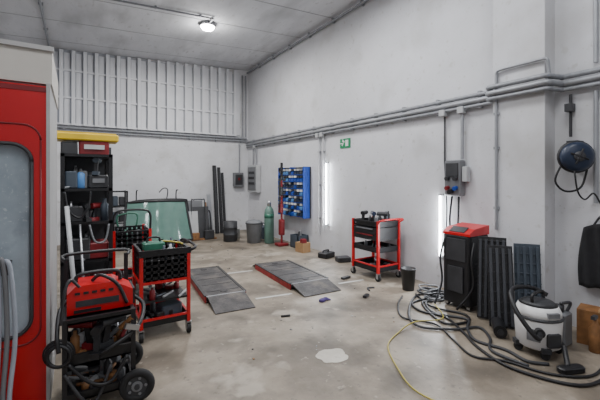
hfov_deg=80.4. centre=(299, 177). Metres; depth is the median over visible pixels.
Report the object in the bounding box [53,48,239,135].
wall panel
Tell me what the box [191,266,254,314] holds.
ramp
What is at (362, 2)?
trim
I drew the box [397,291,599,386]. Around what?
air hose
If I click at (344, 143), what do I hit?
exit sign
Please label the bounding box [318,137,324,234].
pipe
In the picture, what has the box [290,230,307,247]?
crate
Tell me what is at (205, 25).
ceiling lamp
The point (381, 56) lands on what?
wall
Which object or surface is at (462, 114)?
pipe
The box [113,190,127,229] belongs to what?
rack
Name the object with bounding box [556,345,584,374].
vacuum nozzle
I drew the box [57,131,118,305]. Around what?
storage shelf
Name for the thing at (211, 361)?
floor
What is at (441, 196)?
lamp
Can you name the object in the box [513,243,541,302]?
panel
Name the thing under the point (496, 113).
pipe
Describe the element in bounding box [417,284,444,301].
hose
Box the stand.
[275,163,288,246]
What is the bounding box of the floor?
[51,230,599,399]
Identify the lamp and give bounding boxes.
[199,21,215,30]
[325,162,328,225]
[439,193,443,257]
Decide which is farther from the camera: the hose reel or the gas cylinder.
the gas cylinder
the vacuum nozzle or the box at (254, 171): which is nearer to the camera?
the vacuum nozzle
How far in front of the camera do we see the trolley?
2.44 m
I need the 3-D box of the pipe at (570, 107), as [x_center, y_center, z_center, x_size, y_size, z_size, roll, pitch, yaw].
[2.803,-0.650,3.688,0.080,0.440,0.070,0,0,-32]
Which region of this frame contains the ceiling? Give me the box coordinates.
[0,0,359,70]
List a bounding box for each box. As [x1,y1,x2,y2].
[233,143,243,186]
[248,148,260,192]
[295,239,309,252]
[577,303,599,345]
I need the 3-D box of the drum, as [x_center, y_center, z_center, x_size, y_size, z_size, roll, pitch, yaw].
[-1.712,1.308,8.737,0.356,0.485,0.356,0,0,-32]
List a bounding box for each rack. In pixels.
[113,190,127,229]
[278,167,310,218]
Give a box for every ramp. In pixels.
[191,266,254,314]
[253,260,340,296]
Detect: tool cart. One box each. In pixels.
[113,209,151,287]
[132,236,196,342]
[351,210,403,281]
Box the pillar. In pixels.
[493,0,554,301]
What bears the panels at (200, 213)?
on the floor
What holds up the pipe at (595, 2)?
attached to the wall at (381, 56)
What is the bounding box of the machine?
[434,222,488,311]
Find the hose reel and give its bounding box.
[554,140,599,203]
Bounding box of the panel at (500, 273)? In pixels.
[487,245,514,328]
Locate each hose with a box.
[0,257,17,399]
[387,304,443,399]
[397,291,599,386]
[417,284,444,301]
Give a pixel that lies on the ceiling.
(247, 33)
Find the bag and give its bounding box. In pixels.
[578,216,599,288]
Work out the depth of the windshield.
8.22 m
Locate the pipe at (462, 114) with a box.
[444,113,463,226]
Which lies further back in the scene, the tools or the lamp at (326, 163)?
the lamp at (326, 163)
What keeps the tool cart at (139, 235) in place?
on the floor
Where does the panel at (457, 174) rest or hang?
attached to the wall at (381, 56)
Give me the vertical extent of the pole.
1.255 m
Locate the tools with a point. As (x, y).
(366, 295)
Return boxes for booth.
[0,38,57,399]
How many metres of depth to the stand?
8.11 m
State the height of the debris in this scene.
0.009 m
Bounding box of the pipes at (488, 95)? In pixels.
[246,67,599,147]
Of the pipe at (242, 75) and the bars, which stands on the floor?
the bars
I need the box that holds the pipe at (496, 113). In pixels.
[493,57,550,229]
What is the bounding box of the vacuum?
[508,285,564,360]
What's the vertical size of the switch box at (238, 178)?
1.290 m
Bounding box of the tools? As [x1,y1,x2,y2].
[281,275,374,316]
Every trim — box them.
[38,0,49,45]
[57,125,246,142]
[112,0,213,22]
[247,0,368,73]
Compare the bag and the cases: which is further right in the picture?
the bag
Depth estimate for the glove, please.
4.45 m
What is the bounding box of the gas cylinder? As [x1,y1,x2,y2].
[264,201,273,243]
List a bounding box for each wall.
[57,59,247,244]
[248,0,599,326]
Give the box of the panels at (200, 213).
[188,194,216,240]
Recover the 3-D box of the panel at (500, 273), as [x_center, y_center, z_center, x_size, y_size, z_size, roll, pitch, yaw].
[2.112,1.133,3.732,0.240,0.817,0.206,0,0,19]
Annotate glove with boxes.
[319,297,330,302]
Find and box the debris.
[181,244,402,359]
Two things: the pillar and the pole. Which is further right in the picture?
the pillar
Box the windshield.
[122,188,193,244]
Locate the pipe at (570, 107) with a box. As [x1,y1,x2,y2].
[564,94,575,136]
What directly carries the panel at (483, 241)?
on the floor
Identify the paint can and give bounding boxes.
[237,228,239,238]
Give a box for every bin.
[245,219,261,243]
[400,266,415,290]
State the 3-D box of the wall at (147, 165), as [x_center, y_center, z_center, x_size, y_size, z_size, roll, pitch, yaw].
[-4.750,-0.900,8.827,7.400,4.900,0.200,0,0,-32]
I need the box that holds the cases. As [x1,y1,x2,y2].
[318,249,350,262]
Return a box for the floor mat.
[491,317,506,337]
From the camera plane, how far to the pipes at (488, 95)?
4.67 m
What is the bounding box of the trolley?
[42,248,154,399]
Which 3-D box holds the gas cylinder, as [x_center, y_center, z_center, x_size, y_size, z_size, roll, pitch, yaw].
[-0.737,1.050,8.466,0.234,1.000,0.234,0,0,-32]
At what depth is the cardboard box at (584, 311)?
3.31 m
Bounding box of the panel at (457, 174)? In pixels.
[444,160,469,195]
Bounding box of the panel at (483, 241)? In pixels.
[477,236,505,318]
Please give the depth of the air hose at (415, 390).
3.15 m
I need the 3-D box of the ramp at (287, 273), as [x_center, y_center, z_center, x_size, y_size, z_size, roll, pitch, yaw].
[-0.137,1.504,5.556,0.638,0.092,1.860,0,0,-29]
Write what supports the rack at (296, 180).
attached to the wall at (381, 56)
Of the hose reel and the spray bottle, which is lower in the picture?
the spray bottle
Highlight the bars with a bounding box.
[212,165,225,233]
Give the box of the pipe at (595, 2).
[593,0,598,202]
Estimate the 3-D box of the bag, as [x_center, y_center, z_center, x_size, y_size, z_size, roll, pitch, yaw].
[2.929,0.726,3.460,0.151,0.732,0.380,0,0,-32]
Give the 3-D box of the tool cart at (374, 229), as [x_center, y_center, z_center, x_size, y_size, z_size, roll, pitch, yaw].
[1.217,1.037,5.635,0.526,1.027,0.713,0,0,-32]
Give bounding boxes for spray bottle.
[589,314,599,353]
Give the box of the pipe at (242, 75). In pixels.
[242,75,245,136]
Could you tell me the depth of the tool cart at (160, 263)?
3.51 m
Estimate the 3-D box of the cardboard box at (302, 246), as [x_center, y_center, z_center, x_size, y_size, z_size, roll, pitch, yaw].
[0.059,1.410,7.466,0.202,0.280,0.260,0,0,-38]
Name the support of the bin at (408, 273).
on the floor
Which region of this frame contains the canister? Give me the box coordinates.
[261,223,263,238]
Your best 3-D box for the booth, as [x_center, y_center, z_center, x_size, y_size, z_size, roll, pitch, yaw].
[-2.893,0.335,2.215,2.275,2.430,1.064,0,0,-32]
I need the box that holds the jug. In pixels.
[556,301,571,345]
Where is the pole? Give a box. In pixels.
[64,206,83,279]
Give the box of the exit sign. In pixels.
[340,138,349,147]
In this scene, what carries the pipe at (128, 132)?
attached to the wall at (147, 165)
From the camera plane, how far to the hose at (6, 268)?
2.08 m
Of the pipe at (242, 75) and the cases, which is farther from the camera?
the pipe at (242, 75)
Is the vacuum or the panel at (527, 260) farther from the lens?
the panel at (527, 260)
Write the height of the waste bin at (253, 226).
0.560 m
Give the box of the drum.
[223,220,237,241]

